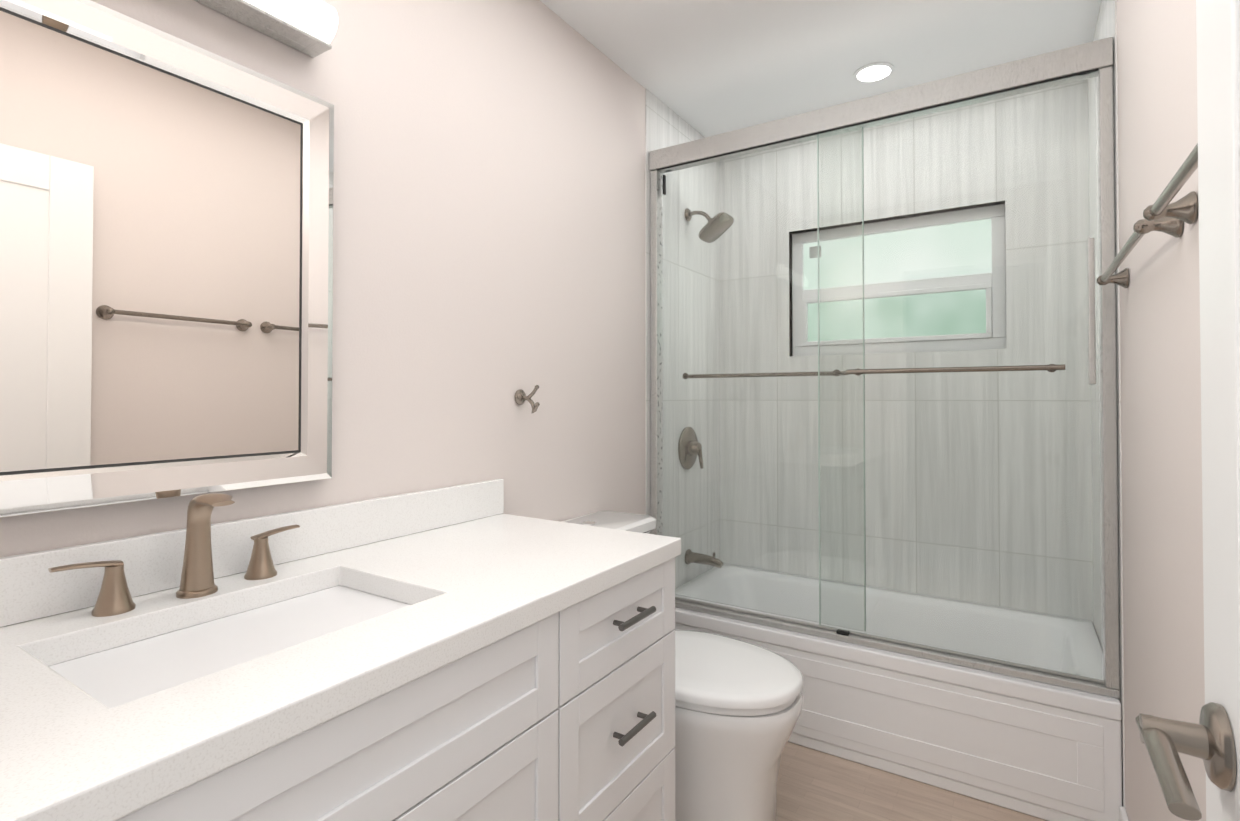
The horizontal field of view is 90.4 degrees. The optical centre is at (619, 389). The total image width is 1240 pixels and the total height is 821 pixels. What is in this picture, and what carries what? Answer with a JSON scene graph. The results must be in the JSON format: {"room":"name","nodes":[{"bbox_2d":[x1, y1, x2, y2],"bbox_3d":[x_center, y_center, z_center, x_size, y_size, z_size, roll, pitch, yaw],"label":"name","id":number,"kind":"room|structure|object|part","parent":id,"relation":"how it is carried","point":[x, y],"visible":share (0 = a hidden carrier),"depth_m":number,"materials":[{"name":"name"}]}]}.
{"room":"bathroom","nodes":[
{"label":"bathroom","id":0,"kind":"room"},
{"bbox_2d":[0,0,645,556],"bbox_3d":[-0.332,0.005,1.980,0.140,2.510,3.184,0,-1,33],"label":"wall","id":1,"kind":"structure","parent":0,"point":[488,208],"depth_m":1.71,"materials":[{"name":"paint"}]},
{"bbox_2d":[0,0,333,516],"bbox_3d":[-0.813,-0.217,1.066,0.034,0.811,0.660,0,-1,33],"label":"mirror","id":2,"kind":"object","parent":1,"relation":"attached to","point":[166,264],"visible":0.98,"depth_m":1.07,"materials":[{"name":"silver metal"}]},
{"bbox_2d":[0,479,503,626],"bbox_3d":[-0.696,0.305,1.256,0.020,0.100,1.294,0,-1,33],"label":"backsplash","id":3,"kind":"structure","parent":1,"relation":"attached to","point":[24,594],"depth_m":1.29,"materials":[{"name":"white stone"}]},
{"bbox_2d":[194,0,337,57],"bbox_3d":[-0.764,-0.770,1.099,0.090,0.100,0.507,0,-1,33],"label":"sconce","id":4,"kind":"object","parent":1,"relation":"attached to","point":[308,27],"visible":0.98,"depth_m":1.23,"materials":[{"name":"white glass"}]},
{"bbox_3d":[-0.752,-0.774,1.092,0.062,0.092,0.506,0,-1,33],"label":"lamp shade","id":5,"kind":"part","parent":4,"relation":"part of","materials":[{"name":"white glass"}]},
{"bbox_2d":[514,385,539,412],"bbox_3d":[-0.274,0.030,1.865,0.077,0.086,0.048,0,-1,33],"label":"robe hook","id":6,"kind":"object","parent":1,"relation":"attached to","point":[521,397],"visible":1,"depth_m":1.86,"materials":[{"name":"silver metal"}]},
{"bbox_2d":[645,89,719,588],"bbox_3d":[0.310,0.016,2.847,0.004,2.510,0.752,0,-1,33],"label":"wall tile","id":7,"kind":"structure","parent":1,"relation":"attached to","point":[666,126],"depth_m":2.84,"materials":[{"name":"grey tile"}]},
{"bbox_2d":[678,427,703,468],"bbox_3d":[0.346,0.271,2.823,0.078,0.196,0.196,0,-1,33],"label":"shower valve","id":8,"kind":"object","parent":7,"relation":"attached to","point":[685,463],"depth_m":2.80,"materials":[{"name":"silver metal"}]},
{"bbox_2d":[685,549,723,567],"bbox_3d":[0.386,0.769,2.791,0.174,0.070,0.068,0,-1,33],"label":"tub spout","id":9,"kind":"object","parent":7,"relation":"attached to","point":[690,555],"depth_m":2.78,"materials":[{"name":"silver metal"}]},
{"bbox_2d":[685,208,733,242],"bbox_3d":[0.402,-0.757,2.801,0.211,0.165,0.160,0,-1,33],"label":"shower head","id":10,"kind":"object","parent":7,"relation":"attached to","point":[706,230],"depth_m":2.78},
{"bbox_2d":[540,0,1100,137],"bbox_3d":[0.369,-1.296,1.548,1.805,0.080,3.184,0,-1,33],"label":"ceiling","id":11,"kind":"structure","parent":0,"point":[706,68],"depth_m":2.22,"materials":[{"name":"paint"}]},
{"bbox_2d":[853,62,894,82],"bbox_3d":[0.997,-1.241,2.420,0.150,0.006,0.150,0,-1,33],"label":"recessed light","id":12,"kind":"object","parent":11,"relation":"in","point":[874,72],"visible":1,"depth_m":2.41,"materials":[{"name":"white plastic"}]},
{"bbox_2d":[789,201,1004,355],"bbox_3d":[1.191,0.016,2.812,1.525,2.510,0.140,0,-1,33],"label":"wall","id":13,"kind":"structure","parent":0,"point":[905,216],"depth_m":2.81,"materials":[{"name":"paint"}]},
{"bbox_2d":[789,202,1003,355],"bbox_3d":[1.210,-0.461,2.767,0.894,0.610,0.075,0,-1,33],"label":"window trim","id":14,"kind":"structure","parent":13,"relation":"attached to","point":[790,285],"depth_m":2.98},
{"bbox_2d":[792,204,1005,355],"bbox_3d":[1.229,-0.461,2.796,0.886,0.602,0.066,0,-1,33],"label":"window","id":15,"kind":"structure","parent":13,"relation":"in","point":[913,320],"depth_m":2.75,"materials":[{"name":"glass"}]},
{"bbox_2d":[809,246,820,257],"bbox_3d":[0.943,-0.662,2.974,0.055,0.055,0.004,0,-1,33],"label":"window sticker","id":16,"kind":"object","parent":15,"relation":"attached to","point":[812,250],"depth_m":2.97,"materials":[{"name":"grey paper"}]},
{"bbox_2d":[719,79,1092,621],"bbox_3d":[1.152,0.015,2.752,1.517,2.510,0.004,0,-1,33],"label":"wall tile","id":17,"kind":"structure","parent":13,"relation":"attached to","point":[914,388],"depth_m":2.64,"materials":[{"name":"grey tile"}]},
{"bbox_2d":[776,741,1046,820],"bbox_3d":[0.288,1.282,1.388,2.125,0.060,3.804,0,-1,33],"label":"floor","id":18,"kind":"structure","parent":0,"point":[814,785],"depth_m":1.90,"materials":[{"name":"brown wood"}]},
{"bbox_2d":[64,547,680,820],"bbox_3d":[-0.445,0.820,1.083,0.622,0.855,1.282,0,-1,33],"label":"bathroom vanity","id":19,"kind":"object","parent":18,"relation":"on","point":[468,652],"depth_m":0.98,"materials":[{"name":"white wood"}]},
{"bbox_2d":[0,514,680,820],"bbox_3d":[-0.453,0.377,1.099,0.598,0.049,1.294,0,-1,33],"label":"countertop","id":20,"kind":"structure","parent":19,"relation":"on","point":[73,747],"depth_m":0.84,"materials":[{"name":"white stone"}]},
{"bbox_2d":[44,493,303,618],"bbox_3d":[-0.710,0.265,1.053,0.128,0.175,0.378,0,-1,33],"label":"faucet","id":21,"kind":"object","parent":20,"relation":"on","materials":[{"name":"brown metal"}]},
{"bbox_3d":[-0.230,0.848,0.925,0.020,0.556,0.416,0,-1,33],"label":"door","id":22,"kind":"part","parent":19,"relation":"part of","materials":[{"name":"white wood"}]},
{"bbox_3d":[0.004,0.713,1.292,0.020,0.276,0.444,0,-1,33],"label":"drawer","id":23,"kind":"part","parent":19,"relation":"part of","materials":[{"name":"white wood"}]},
{"bbox_3d":[0.004,0.485,1.295,0.020,0.170,0.444,0,-1,33],"label":"drawer","id":24,"kind":"part","parent":19,"relation":"part of","materials":[{"name":"white wood"}]},
{"bbox_3d":[0.029,0.700,1.279,0.035,0.014,0.130,0,-1,33],"label":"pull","id":25,"kind":"part","parent":19,"relation":"part of","materials":[{"name":"grey metal"}]},
{"bbox_3d":[0.029,0.474,1.282,0.035,0.014,0.130,0,-1,33],"label":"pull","id":26,"kind":"part","parent":19,"relation":"part of","materials":[{"name":"grey metal"}]},
{"bbox_3d":[0.004,0.993,1.288,0.020,0.276,0.444,0,-1,33],"label":"drawer","id":27,"kind":"part","parent":19,"relation":"part of","materials":[{"name":"white wood"}]},
{"bbox_2d":[561,511,802,820],"bbox_3d":[0.144,0.844,1.840,0.788,0.827,0.488,0,-1,33],"label":"toilet","id":28,"kind":"object","parent":18,"relation":"on","point":[738,705],"visible":0.48,"depth_m":1.61,"materials":[{"name":"ceramic"}]},
{"bbox_3d":[-0.090,0.658,1.993,0.231,0.438,0.488,0,-1,33],"label":"tank","id":29,"kind":"part","parent":28,"relation":"part of","materials":[{"name":"ceramic"}]},
{"bbox_3d":[0.245,0.804,1.776,0.548,0.055,0.422,0,-1,33],"label":"seat","id":30,"kind":"part","parent":28,"relation":"part of","materials":[{"name":"plastic"}]},
{"bbox_2d":[649,37,1121,820],"bbox_3d":[0.944,0.138,2.426,1.513,2.255,0.761,0,-1,33],"label":"bathtub","id":31,"kind":"object","parent":18,"relation":"on","point":[1011,709],"visible":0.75,"depth_m":2.02,"materials":[{"name":"glass"}]},
{"bbox_3d":[1.351,-0.223,1.765,0.016,0.420,0.022,0,-1,33],"label":"door pull","id":32,"kind":"part","parent":31,"relation":"part of","materials":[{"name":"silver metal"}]},
{"bbox_2d":[1117,0,1205,820],"bbox_3d":[1.070,-0.007,1.082,0.140,2.510,3.184,0,-1,33],"label":"wall","id":33,"kind":"structure","parent":0,"point":[1162,541],"depth_m":1.26,"materials":[{"name":"paint"}]},
{"bbox_2d":[1088,0,1124,806],"bbox_3d":[1.590,0.005,2.027,0.004,2.510,0.752,0,-1,33],"label":"wall tile","id":34,"kind":"structure","parent":33,"relation":"attached to","point":[1106,25],"depth_m":2.09,"materials":[{"name":"grey tile"}]},
{"bbox_2d":[1119,806,1128,820],"bbox_3d":[0.802,1.189,0.790,0.014,0.110,2.150,0,-1,33],"label":"baseboard","id":35,"kind":"structure","parent":33,"relation":"attached to","point":[1123,815],"depth_m":1.65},
{"bbox_2d":[1096,217,1182,287],"bbox_3d":[1.117,-0.289,1.350,0.063,0.052,0.652,0,-1,33],"label":"towel rail","id":36,"kind":"object","parent":33,"relation":"attached to","point":[1173,227],"visible":0.96,"depth_m":1.17,"materials":[{"name":"silver metal"}]},
{"bbox_2d":[1143,143,1197,223],"bbox_3d":[0.774,-0.296,0.816,0.063,0.052,0.522,0,-1,33],"label":"towel rail","id":37,"kind":"object","parent":33,"relation":"attached to","point":[1184,209],"visible":0.71,"depth_m":0.98,"materials":[{"name":"silver metal"}]},
{"bbox_3d":[-0.452,-0.018,0.250,1.525,2.510,0.140,0,-1,33],"label":"wall","id":38,"kind":"structure","parent":0,"visible":0},
{"bbox_2d":[1136,0,1239,820],"bbox_3d":[0.345,0.216,0.278,0.093,2.018,0.760,0,-1,33],"label":"door","id":39,"kind":"structure","parent":38,"relation":"in","point":[1211,739],"depth_m":0.53,"materials":[{"name":"white wood"}]},
{"bbox_3d":[0.474,0.308,0.511,0.057,0.068,0.154,0,-1,33],"label":"handle","id":40,"kind":"part","parent":39,"relation":"part of","materials":[{"name":"silver metal"}]}
]}

